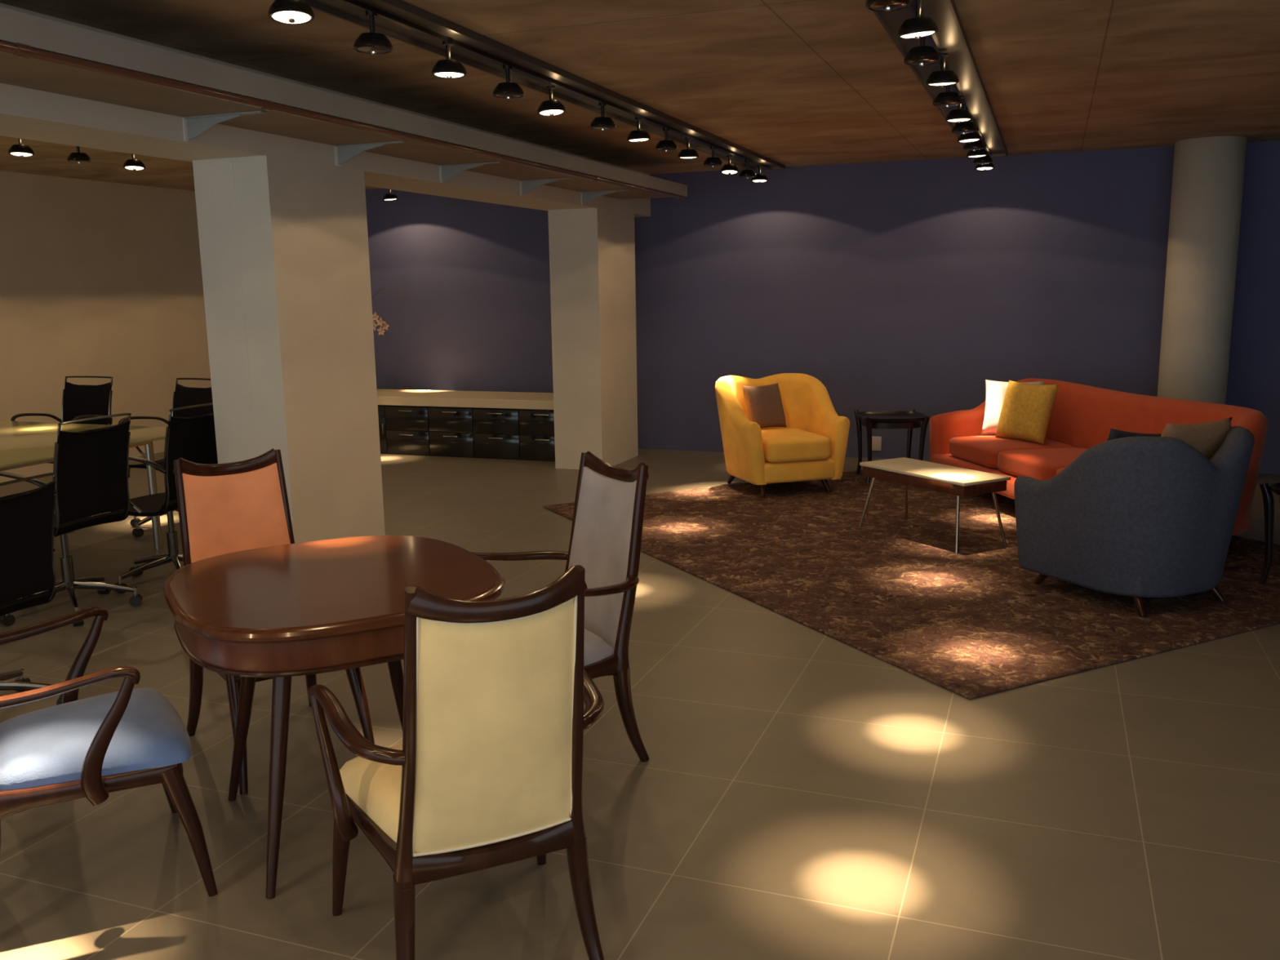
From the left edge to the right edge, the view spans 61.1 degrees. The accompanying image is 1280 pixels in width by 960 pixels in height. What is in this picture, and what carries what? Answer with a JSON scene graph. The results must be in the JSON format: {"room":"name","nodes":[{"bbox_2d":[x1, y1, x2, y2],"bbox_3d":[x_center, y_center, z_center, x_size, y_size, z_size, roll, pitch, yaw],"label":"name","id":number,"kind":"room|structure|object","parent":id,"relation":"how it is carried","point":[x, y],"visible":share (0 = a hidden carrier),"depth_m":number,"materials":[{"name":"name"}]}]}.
{"room":"lounge","nodes":[
{"label":"lounge","id":0,"kind":"room"},
{"bbox_2d":[0,170,211,482],"bbox_3d":[-6.832,-0.639,5.666,0.200,2.600,13.850,3,11,20],"label":"wall","id":1,"kind":"structure","parent":0,"point":[98,278],"depth_m":10.05,"materials":[{"name":"beige paint"}]},
{"bbox_2d":[0,448,1279,959],"bbox_3d":[-0.926,0.974,3.818,12.700,0.100,14.050,3,11,20],"label":"floor","id":2,"kind":"structure","parent":0,"point":[802,793],"depth_m":3.28,"materials":[{"name":"tile"}]},
{"bbox_2d":[0,471,61,705],"bbox_3d":[-2.495,0.443,4.010,0.586,0.921,0.592,2,11,16],"label":"office chair","id":3,"kind":"object","parent":2,"relation":"on","point":[27,537],"visible":0.91,"depth_m":4.00,"materials":[{"name":"black"}]},
{"bbox_2d":[10,375,112,516],"bbox_3d":[-4.052,-0.209,7.598,0.636,0.990,0.631,2,11,18],"label":"office chair","id":4,"kind":"object","parent":2,"relation":"on","point":[78,402],"visible":0.33,"depth_m":7.76,"materials":[{"name":"black fabric"}]},
{"bbox_2d":[0,413,142,626],"bbox_3d":[-2.881,0.170,5.378,0.631,0.990,0.636,3,11,20],"label":"office chair","id":5,"kind":"object","parent":2,"relation":"on","point":[91,467],"visible":0.88,"depth_m":5.28,"materials":[{"name":"black"}]},
{"bbox_2d":[0,420,166,549],"bbox_3d":[-4.393,0.260,5.743,2.400,0.730,3.300,3,11,20],"label":"meeting table","id":6,"kind":"object","parent":2,"relation":"on","point":[22,443],"visible":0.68,"depth_m":6.58,"materials":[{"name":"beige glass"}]},
{"bbox_2d":[0,606,217,897],"bbox_3d":[-1.550,0.601,2.845,0.652,1.005,0.652,-7,12,-32],"label":"dining chair","id":7,"kind":"object","parent":2,"relation":"on","point":[93,748],"visible":1,"depth_m":2.76,"materials":[{"name":"blue leather"},{"name":"dark polished wood"}]},
{"bbox_2d":[111,402,217,593],"bbox_3d":[-2.582,0.070,5.909,0.631,0.990,0.636,3,11,23],"label":"office chair","id":8,"kind":"object","parent":2,"relation":"on","point":[192,438],"visible":0.62,"depth_m":5.75,"materials":[{"name":"black"}]},
{"bbox_2d":[118,377,213,537],"bbox_3d":[-3.165,-0.163,7.268,0.636,0.990,0.631,4,11,26],"label":"office chair","id":9,"kind":"object","parent":2,"relation":"on","point":[183,396],"visible":0.25,"depth_m":7.41,"materials":[{"name":"black fabric"}]},
{"bbox_2d":[173,448,374,794],"bbox_3d":[-1.292,0.436,3.745,0.480,1.005,0.698,-8,13,-36],"label":"dining chair","id":10,"kind":"object","parent":2,"relation":"on","point":[225,508],"visible":0.3,"depth_m":3.88,"materials":[{"name":"brown wood"}]},
{"bbox_2d":[192,155,385,543],"bbox_3d":[-1.854,-0.554,5.864,0.450,2.215,0.806,3,11,20],"label":"column","id":11,"kind":"structure","parent":2,"relation":"on","point":[283,242],"depth_m":5.55,"materials":[{"name":"white paint"}]},
{"bbox_2d":[163,535,505,898],"bbox_3d":[-0.877,0.649,3.194,0.893,0.763,0.981,-6,11,-28],"label":"dining table","id":12,"kind":"object","parent":2,"relation":"on","point":[280,613],"visible":0.82,"depth_m":2.88,"materials":[{"name":"brown wood"}]},
{"bbox_2d":[307,564,604,959],"bbox_3d":[-0.398,0.643,2.515,0.652,1.005,0.652,-6,11,-24],"label":"dining chair","id":13,"kind":"object","parent":2,"relation":"on","point":[486,772],"visible":1,"depth_m":2.28,"materials":[{"name":"beige fabric"}]},
{"bbox_2d":[377,404,555,461],"bbox_3d":[-2.150,-0.532,10.711,3.460,0.480,0.686,3,11,20],"label":"base cabinet","id":14,"kind":"object","parent":2,"relation":"on","point":[504,433],"visible":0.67,"depth_m":10.17,"materials":[{"name":"black wood"}]},
{"bbox_2d":[376,388,553,409],"bbox_3d":[-2.153,-0.810,10.664,3.460,0.081,0.700,3,11,20],"label":"countertop","id":15,"kind":"structure","parent":14,"relation":"on","point":[482,399],"depth_m":10.25,"materials":[{"name":"beige stone"}]},
{"bbox_2d":[371,288,408,364],"bbox_3d":[-2.614,-1.373,10.693,0.661,1.028,0.329,6,12,35],"label":"potted orchid","id":16,"kind":"object","parent":15,"relation":"on","point":[379,322],"visible":0.42,"depth_m":10.61,"materials":[{"name":"pink plant"}]},
{"bbox_2d":[471,451,648,762],"bbox_3d":[-0.312,0.448,3.601,0.652,1.005,0.652,-8,12,-34],"label":"dining chair","id":17,"kind":"object","parent":2,"relation":"on","point":[606,539],"visible":0.52,"depth_m":3.62,"materials":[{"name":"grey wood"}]},
{"bbox_2d":[547,208,638,469],"bbox_3d":[-0.398,-1.256,9.678,0.450,2.215,0.872,3,11,20],"label":"column","id":18,"kind":"structure","parent":2,"relation":"on","point":[592,251],"depth_m":9.35,"materials":[{"name":"white paint"}]},
{"bbox_2d":[542,470,1279,699],"bbox_3d":[1.739,0.357,6.728,3.300,0.012,4.270,-6,11,-27],"label":"area rug","id":19,"kind":"object","parent":2,"relation":"on","point":[971,623],"visible":0.71,"depth_m":5.68,"materials":[{"name":"brown carpet"}]},
{"bbox_2d":[715,373,849,497],"bbox_3d":[1.058,-0.363,8.383,0.904,0.861,0.897,-4,11,-17],"label":"barrel armchair","id":20,"kind":"object","parent":19,"relation":"on","point":[813,443],"visible":0.98,"depth_m":8.12,"materials":[{"name":"yellow fabric"}]},
{"bbox_2d":[742,382,786,428],"bbox_3d":[0.976,-0.574,8.487,0.365,0.342,0.180,-6,12,-29],"label":"cushion","id":21,"kind":"object","parent":20,"relation":"on","point":[764,406],"visible":0.94,"depth_m":8.42,"materials":[{"name":"brown fabric"}]},
{"bbox_2d":[760,427,831,462],"bbox_3d":[1.095,-0.270,8.285,0.510,0.210,0.660,-4,11,-17],"label":"seat cushion","id":22,"kind":"object","parent":20,"relation":"on","point":[786,445],"depth_m":8.00,"materials":[{"name":"yellow fabric"}]},
{"bbox_2d":[853,408,929,483],"bbox_3d":[2.016,-0.273,8.738,0.536,0.545,0.536,-1,10,1],"label":"side table","id":23,"kind":"object","parent":19,"relation":"on","point":[911,420],"visible":0.85,"depth_m":8.54,"materials":[{"name":"black paint"}]},
{"bbox_2d":[855,410,925,422],"bbox_3d":[2.013,-0.505,8.696,0.536,0.038,0.536,-1,10,1],"label":"tabletop","id":24,"kind":"object","parent":23,"relation":"on","point":[878,416],"depth_m":8.73,"materials":[{"name":"black paint"}]},
{"bbox_2d":[858,457,1010,553],"bbox_3d":[1.802,0.141,6.713,0.415,0.422,0.900,-7,12,-29],"label":"coffee table","id":25,"kind":"object","parent":19,"relation":"on","point":[959,482],"visible":1,"depth_m":6.51,"materials":[{"name":"white wood"}]},
{"bbox_2d":[928,377,1268,550],"bbox_3d":[2.930,-0.164,7.246,0.937,0.830,2.691,-3,10,-11],"label":"sofa","id":26,"kind":"object","parent":19,"relation":"on","point":[1082,417],"visible":0.48,"depth_m":7.44,"materials":[{"name":"orange fabric"}]},
{"bbox_2d":[949,435,1074,468],"bbox_3d":[2.718,-0.213,7.943,0.660,0.185,0.715,-3,10,-11],"label":"seat cushion","id":27,"kind":"object","parent":26,"relation":"on","point":[979,451],"depth_m":7.77,"materials":[{"name":"orange fabric"}]},
{"bbox_2d":[981,379,1044,435],"bbox_3d":[2.784,-0.536,8.099,0.420,0.410,0.172,4,11,27],"label":"cushion","id":28,"kind":"object","parent":26,"relation":"on","point":[995,390],"visible":0.33,"depth_m":8.11,"materials":[{"name":"white fabric"}]},
{"bbox_2d":[995,380,1058,444],"bbox_3d":[2.789,-0.493,7.825,0.210,0.420,0.446,-7,12,-33],"label":"cushion","id":29,"kind":"object","parent":26,"relation":"on","point":[1027,409],"visible":1,"depth_m":7.74,"materials":[{"name":"yellow fabric"}]},
{"bbox_2d":[997,447,1087,479],"bbox_3d":[2.854,-0.091,7.244,0.660,0.185,0.715,-3,10,-11],"label":"seat cushion","id":30,"kind":"object","parent":26,"relation":"on","point":[1039,464],"depth_m":7.20,"materials":[{"name":"orange fabric"}]},
{"bbox_2d":[1056,467,1065,475],"bbox_3d":[2.991,0.032,6.546,0.660,0.185,0.715,-3,10,-11],"label":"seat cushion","id":31,"kind":"object","parent":26,"relation":"on","point":[1058,469],"depth_m":6.78,"materials":[{"name":"orange fabric"}]},
{"bbox_2d":[1013,426,1254,617],"bbox_3d":[2.459,0.154,5.370,0.909,0.862,0.892,-6,11,-25],"label":"barrel armchair","id":32,"kind":"object","parent":19,"relation":"on","point":[1139,517],"visible":0.98,"depth_m":5.03,"materials":[{"name":"blue fabric"}]},
{"bbox_2d":[1106,428,1161,440],"bbox_3d":[2.405,-0.054,5.319,0.442,0.435,0.146,-5,11,-20],"label":"cushion","id":33,"kind":"object","parent":32,"relation":"on","point":[1114,433],"visible":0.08,"depth_m":5.20,"materials":[{"name":"blue fabric"}]},
{"bbox_2d":[1160,417,1232,459],"bbox_3d":[2.639,-0.071,5.223,0.460,0.449,0.178,-6,11,-25],"label":"cushion","id":34,"kind":"object","parent":32,"relation":"on","point":[1207,437],"visible":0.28,"depth_m":5.12,"materials":[{"name":"beige fabric"}]},
{"bbox_2d":[1257,482,1279,584],"bbox_3d":[3.472,0.299,5.410,0.536,0.545,0.536,-4,11,-19],"label":"side table","id":35,"kind":"object","parent":19,"relation":"on","point":[1268,497],"visible":1,"depth_m":5.51,"materials":[{"name":"black paint"}]},
{"bbox_2d":[1269,482,1279,495],"bbox_3d":[3.468,0.066,5.368,0.536,0.038,0.536,-4,11,-19],"label":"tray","id":36,"kind":"object","parent":35,"relation":"on","point":[1275,487],"depth_m":5.49,"materials":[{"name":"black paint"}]},
{"bbox_2d":[1157,136,1247,404],"bbox_3d":[4.372,-1.312,8.495,0.490,2.600,0.490,3,11,20],"label":"column","id":37,"kind":"structure","parent":2,"relation":"on","point":[1208,174],"depth_m":8.26,"materials":[{"name":"white paint"}]},
{"bbox_2d":[0,0,1279,191],"bbox_3d":[-0.966,-1.709,3.339,12.700,0.150,14.050,3,11,20],"label":"ceiling","id":38,"kind":"structure","parent":0,"point":[787,82],"depth_m":5.29,"materials":[{"name":"wood"}]},
{"bbox_2d":[0,3,650,217],"bbox_3d":[-2.570,-1.510,3.880,0.500,0.385,13.850,3,11,20],"label":"ceiling beam","id":39,"kind":"structure","parent":38,"relation":"attached to","point":[28,113],"depth_m":5.05,"materials":[{"name":"white paint"}]},
{"bbox_2d":[182,110,266,142],"bbox_3d":[-1.787,-1.519,4.660,0.419,0.101,0.040,3,11,20],"label":"bracket","id":40,"kind":"object","parent":39,"relation":"attached to","point":[193,126],"visible":1,"depth_m":4.69,"materials":[{"name":"white"}]},
{"bbox_2d":[0,6,687,199],"bbox_3d":[-2.163,-1.386,3.394,0.608,0.094,13.000,3,11,20],"label":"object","id":41,"kind":"structure","parent":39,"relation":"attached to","point":[38,33],"depth_m":4.49,"materials":[{"name":"grey metal"}]},
{"bbox_2d":[0,40,684,199],"bbox_3d":[-1.887,-1.310,3.303,0.042,0.042,12.800,3,11,20],"label":"conduit pipe","id":42,"kind":"object","parent":41,"relation":"attached to","point":[20,50],"visible":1,"depth_m":4.30,"materials":[{"name":"brown"}]},
{"bbox_2d":[333,141,406,166],"bbox_3d":[-1.408,-1.702,5.654,0.419,0.101,0.040,3,11,20],"label":"bracket","id":43,"kind":"object","parent":39,"relation":"attached to","point":[343,153],"visible":1,"depth_m":5.69,"materials":[{"name":"grey"}]},
{"bbox_2d":[439,161,502,182],"bbox_3d":[-1.035,-1.882,6.630,0.419,0.101,0.040,3,11,20],"label":"bracket","id":44,"kind":"object","parent":39,"relation":"attached to","point":[446,172],"visible":1,"depth_m":6.66,"materials":[{"name":"grey metal"}]},
{"bbox_2d":[519,177,575,195],"bbox_3d":[-0.652,-2.067,7.634,0.419,0.101,0.040,3,11,20],"label":"bracket","id":45,"kind":"object","parent":39,"relation":"attached to","point":[526,186],"visible":1,"depth_m":7.67,"materials":[{"name":"grey metal"}]},
{"bbox_2d":[580,189,631,204],"bbox_3d":[-0.273,-2.250,8.628,0.419,0.101,0.040,3,11,20],"label":"bracket","id":46,"kind":"object","parent":39,"relation":"attached to","point":[585,197],"visible":1,"depth_m":8.66,"materials":[{"name":"grey metal"}]},
{"bbox_2d":[304,0,785,170],"bbox_3d":[-1.120,-1.669,3.650,0.284,0.031,12.900,3,11,20],"label":"track","id":47,"kind":"object","parent":38,"relation":"attached to","point":[402,20],"visible":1,"depth_m":5.03,"materials":[{"name":"black metal"}]},
{"bbox_2d":[267,0,314,24],"bbox_3d":[-1.134,-1.558,3.513,0.144,0.143,0.144,3,11,20],"label":"spotlight","id":48,"kind":"object","parent":47,"relation":"attached to","point":[283,11],"visible":1,"depth_m":3.48,"materials":[{"name":"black metal"}]},
{"bbox_2d":[353,12,393,54],"bbox_3d":[-0.988,-1.648,4.005,0.144,0.142,0.144,3,11,20],"label":"spotlight","id":49,"kind":"object","parent":47,"relation":"attached to","point":[372,42],"visible":1,"depth_m":3.97,"materials":[{"name":"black metal"}]},
{"bbox_2d":[431,41,466,79],"bbox_3d":[-0.793,-1.737,4.490,0.144,0.143,0.144,3,11,20],"label":"spotlight","id":50,"kind":"object","parent":47,"relation":"attached to","point":[448,68],"visible":1,"depth_m":4.46,"materials":[{"name":"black metal"}]},
{"bbox_2d":[493,66,524,99],"bbox_3d":[-0.609,-1.831,5.000,0.144,0.142,0.144,3,11,20],"label":"spotlight","id":51,"kind":"object","parent":47,"relation":"attached to","point":[508,90],"visible":1,"depth_m":4.97,"materials":[{"name":"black metal"}]},
{"bbox_2d":[537,85,565,115],"bbox_3d":[-0.451,-1.922,5.498,0.144,0.143,0.144,3,11,20],"label":"spotlight","id":52,"kind":"object","parent":47,"relation":"attached to","point":[552,107],"visible":1,"depth_m":5.46,"materials":[{"name":"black metal"}]},
{"bbox_2d":[590,103,615,130],"bbox_3d":[-0.208,-2.024,6.050,0.144,0.142,0.144,3,11,20],"label":"spotlight","id":53,"kind":"object","parent":47,"relation":"attached to","point":[602,123],"visible":1,"depth_m":6.01,"materials":[{"name":"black metal"}]},
{"bbox_2d":[626,117,650,142],"bbox_3d":[-0.008,-2.121,6.574,0.144,0.143,0.144,3,11,20],"label":"spotlight","id":54,"kind":"object","parent":47,"relation":"attached to","point":[638,135],"visible":1,"depth_m":6.54,"materials":[{"name":"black metal"}]},
{"bbox_2d":[655,128,677,151],"bbox_3d":[0.171,-2.207,7.044,0.144,0.142,0.144,3,11,20],"label":"spotlight","id":55,"kind":"object","parent":47,"relation":"attached to","point":[666,145],"visible":1,"depth_m":7.01,"materials":[{"name":"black metal"}]},
{"bbox_2d":[677,137,698,159],"bbox_3d":[0.334,-2.291,7.499,0.144,0.143,0.144,3,11,20],"label":"spotlight","id":56,"kind":"object","parent":47,"relation":"attached to","point":[688,153],"visible":1,"depth_m":7.46,"materials":[{"name":"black metal"}]},
{"bbox_2d":[703,146,722,167],"bbox_3d":[0.540,-2.385,8.011,0.144,0.142,0.144,3,11,20],"label":"spotlight","id":57,"kind":"object","parent":47,"relation":"attached to","point":[713,162],"visible":1,"depth_m":7.97,"materials":[{"name":"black metal"}]},
{"bbox_2d":[720,155,738,174],"bbox_3d":[0.705,-2.480,8.528,0.144,0.143,0.144,3,11,20],"label":"spotlight","id":58,"kind":"object","parent":47,"relation":"attached to","point":[729,168],"visible":1,"depth_m":8.50,"materials":[{"name":"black metal"}]},
{"bbox_2d":[738,160,755,178],"bbox_3d":[0.884,-2.551,8.913,0.144,0.142,0.144,3,11,20],"label":"spotlight","id":59,"kind":"object","parent":47,"relation":"attached to","point":[747,173],"visible":1,"depth_m":8.88,"materials":[{"name":"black metal"}]},
{"bbox_2d":[751,165,768,182],"bbox_3d":[1.025,-2.619,9.281,0.144,0.143,0.144,3,11,20],"label":"spotlight","id":60,"kind":"object","parent":47,"relation":"attached to","point":[759,178],"visible":0.98,"depth_m":9.24,"materials":[{"name":"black metal"}]},
{"bbox_2d":[865,0,1008,158],"bbox_3d":[0.607,-1.573,2.965,0.284,0.031,12.820,3,11,20],"label":"track","id":61,"kind":"object","parent":38,"relation":"attached to","point":[951,38],"visible":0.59,"depth_m":5.09,"materials":[{"name":"black metal"}]},
{"bbox_2d":[865,0,911,11],"bbox_3d":[0.798,-1.580,3.477,0.144,0.142,0.144,3,11,20],"label":"spotlight","id":62,"kind":"object","parent":61,"relation":"attached to","point":[873,5],"visible":1,"depth_m":3.47,"materials":[{"name":"black metal"}]},
{"bbox_2d":[897,0,937,39],"bbox_3d":[0.998,-1.656,3.887,0.144,0.143,0.144,3,11,20],"label":"spotlight","id":63,"kind":"object","parent":61,"relation":"attached to","point":[917,27],"visible":1,"depth_m":3.85,"materials":[{"name":"black metal"}]},
{"bbox_2d":[903,35,940,66],"bbox_3d":[1.139,-1.745,4.370,0.144,0.142,0.144,3,11,20],"label":"spotlight","id":64,"kind":"object","parent":61,"relation":"attached to","point":[923,55],"visible":0.93,"depth_m":4.33,"materials":[{"name":"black metal"}]},
{"bbox_2d":[925,53,959,87],"bbox_3d":[1.357,-1.835,4.857,0.144,0.143,0.144,3,11,20],"label":"spotlight","id":65,"kind":"object","parent":61,"relation":"attached to","point":[942,77],"visible":0.98,"depth_m":4.82,"materials":[{"name":"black metal"}]},
{"bbox_2d":[932,84,962,107],"bbox_3d":[1.540,-1.938,5.420,0.144,0.142,0.144,3,11,20],"label":"spotlight","id":66,"kind":"object","parent":61,"relation":"attached to","point":[947,99],"visible":0.93,"depth_m":5.38,"materials":[{"name":"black metal"}]},
{"bbox_2d":[945,95,972,123],"bbox_3d":[1.756,-2.037,5.960,0.144,0.143,0.144,3,11,20],"label":"spotlight","id":67,"kind":"object","parent":61,"relation":"attached to","point":[958,115],"visible":0.9,"depth_m":5.92,"materials":[{"name":"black metal"}]},
{"bbox_2d":[951,108,976,134],"bbox_3d":[1.923,-2.123,6.423,0.144,0.142,0.144,3,11,20],"label":"spotlight","id":68,"kind":"object","parent":61,"relation":"attached to","point":[964,126],"visible":0.91,"depth_m":6.38,"materials":[{"name":"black metal"}]},
{"bbox_2d":[957,119,981,142],"bbox_3d":[2.078,-2.197,6.829,0.144,0.143,0.144,3,11,20],"label":"spotlight","id":69,"kind":"object","parent":61,"relation":"attached to","point":[972,136],"visible":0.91,"depth_m":6.79,"materials":[{"name":"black metal"}]},
{"bbox_2d":[963,128,985,151],"bbox_3d":[2.243,-2.277,7.261,0.144,0.142,0.144,3,11,20],"label":"spotlight","id":70,"kind":"object","parent":61,"relation":"attached to","point":[978,144],"visible":0.9,"depth_m":7.22,"materials":[{"name":"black metal"}]},
{"bbox_2d":[966,148,987,158],"bbox_3d":[2.391,-2.354,7.679,0.144,0.143,0.144,3,11,20],"label":"spotlight","id":71,"kind":"object","parent":61,"relation":"attached to","point":[980,153],"visible":0.79,"depth_m":7.63,"materials":[{"name":"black metal"}]},
{"bbox_2d":[973,145,992,164],"bbox_3d":[2.573,-2.436,8.127,0.144,0.142,0.144,3,11,20],"label":"spotlight","id":72,"kind":"object","parent":61,"relation":"attached to","point":[982,160],"visible":0.88,"depth_m":8.08,"materials":[{"name":"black metal"}]},
{"bbox_2d":[975,151,994,170],"bbox_3d":[2.722,-2.513,8.545,0.144,0.143,0.144,3,11,20],"label":"spotlight","id":73,"kind":"object","parent":61,"relation":"attached to","point":[988,166],"visible":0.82,"depth_m":8.51,"materials":[{"name":"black metal"}]},
{"bbox_3d":[-4.216,-2.035,5.959,0.284,0.031,10.700,3,11,20],"label":"track","id":74,"kind":"object","parent":38,"relation":"attached to","visible":0},
{"bbox_2d":[8,137,34,156],"bbox_3d":[-3.894,-2.105,6.811,0.144,0.143,0.144,3,11,20],"label":"spotlight","id":75,"kind":"object","parent":74,"relation":"attached to","point":[21,150],"visible":0.88,"depth_m":6.78,"materials":[{"name":"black metal"}]},
{"bbox_2d":[66,146,91,164],"bbox_3d":[-3.740,-2.179,7.216,0.144,0.142,0.144,3,11,20],"label":"spotlight","id":76,"kind":"object","parent":74,"relation":"attached to","point":[79,157],"visible":0.89,"depth_m":7.18,"materials":[{"name":"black metal"}]},
{"bbox_2d":[123,153,145,170],"bbox_3d":[-3.575,-2.259,7.649,0.144,0.143,0.144,3,11,20],"label":"spotlight","id":77,"kind":"object","parent":74,"relation":"attached to","point":[134,164],"visible":0.9,"depth_m":7.62,"materials":[{"name":"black metal"}]},
{"bbox_2d":[382,189,397,200],"bbox_3d":[-2.447,-2.803,10.605,0.144,0.143,0.144,3,11,20],"label":"spotlight","id":78,"kind":"object","parent":74,"relation":"attached to","point":[390,197],"visible":0.84,"depth_m":10.56,"materials":[{"name":"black metal"}]},
{"bbox_2d":[364,140,1279,474],"bbox_3d":[1.488,-1.529,9.957,12.700,2.600,0.200,3,11,20],"label":"wall","id":79,"kind":"structure","parent":0,"point":[908,285],"depth_m":9.65,"materials":[{"name":"blue paint"}]},
{"bbox_2d":[871,435,881,450],"bbox_3d":[2.132,-0.330,9.817,0.110,0.130,0.009,3,11,20],"label":"outlet plate","id":80,"kind":"object","parent":79,"relation":"attached to","point":[876,441],"visible":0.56,"depth_m":9.81,"materials":[{"name":"grey plastic"}]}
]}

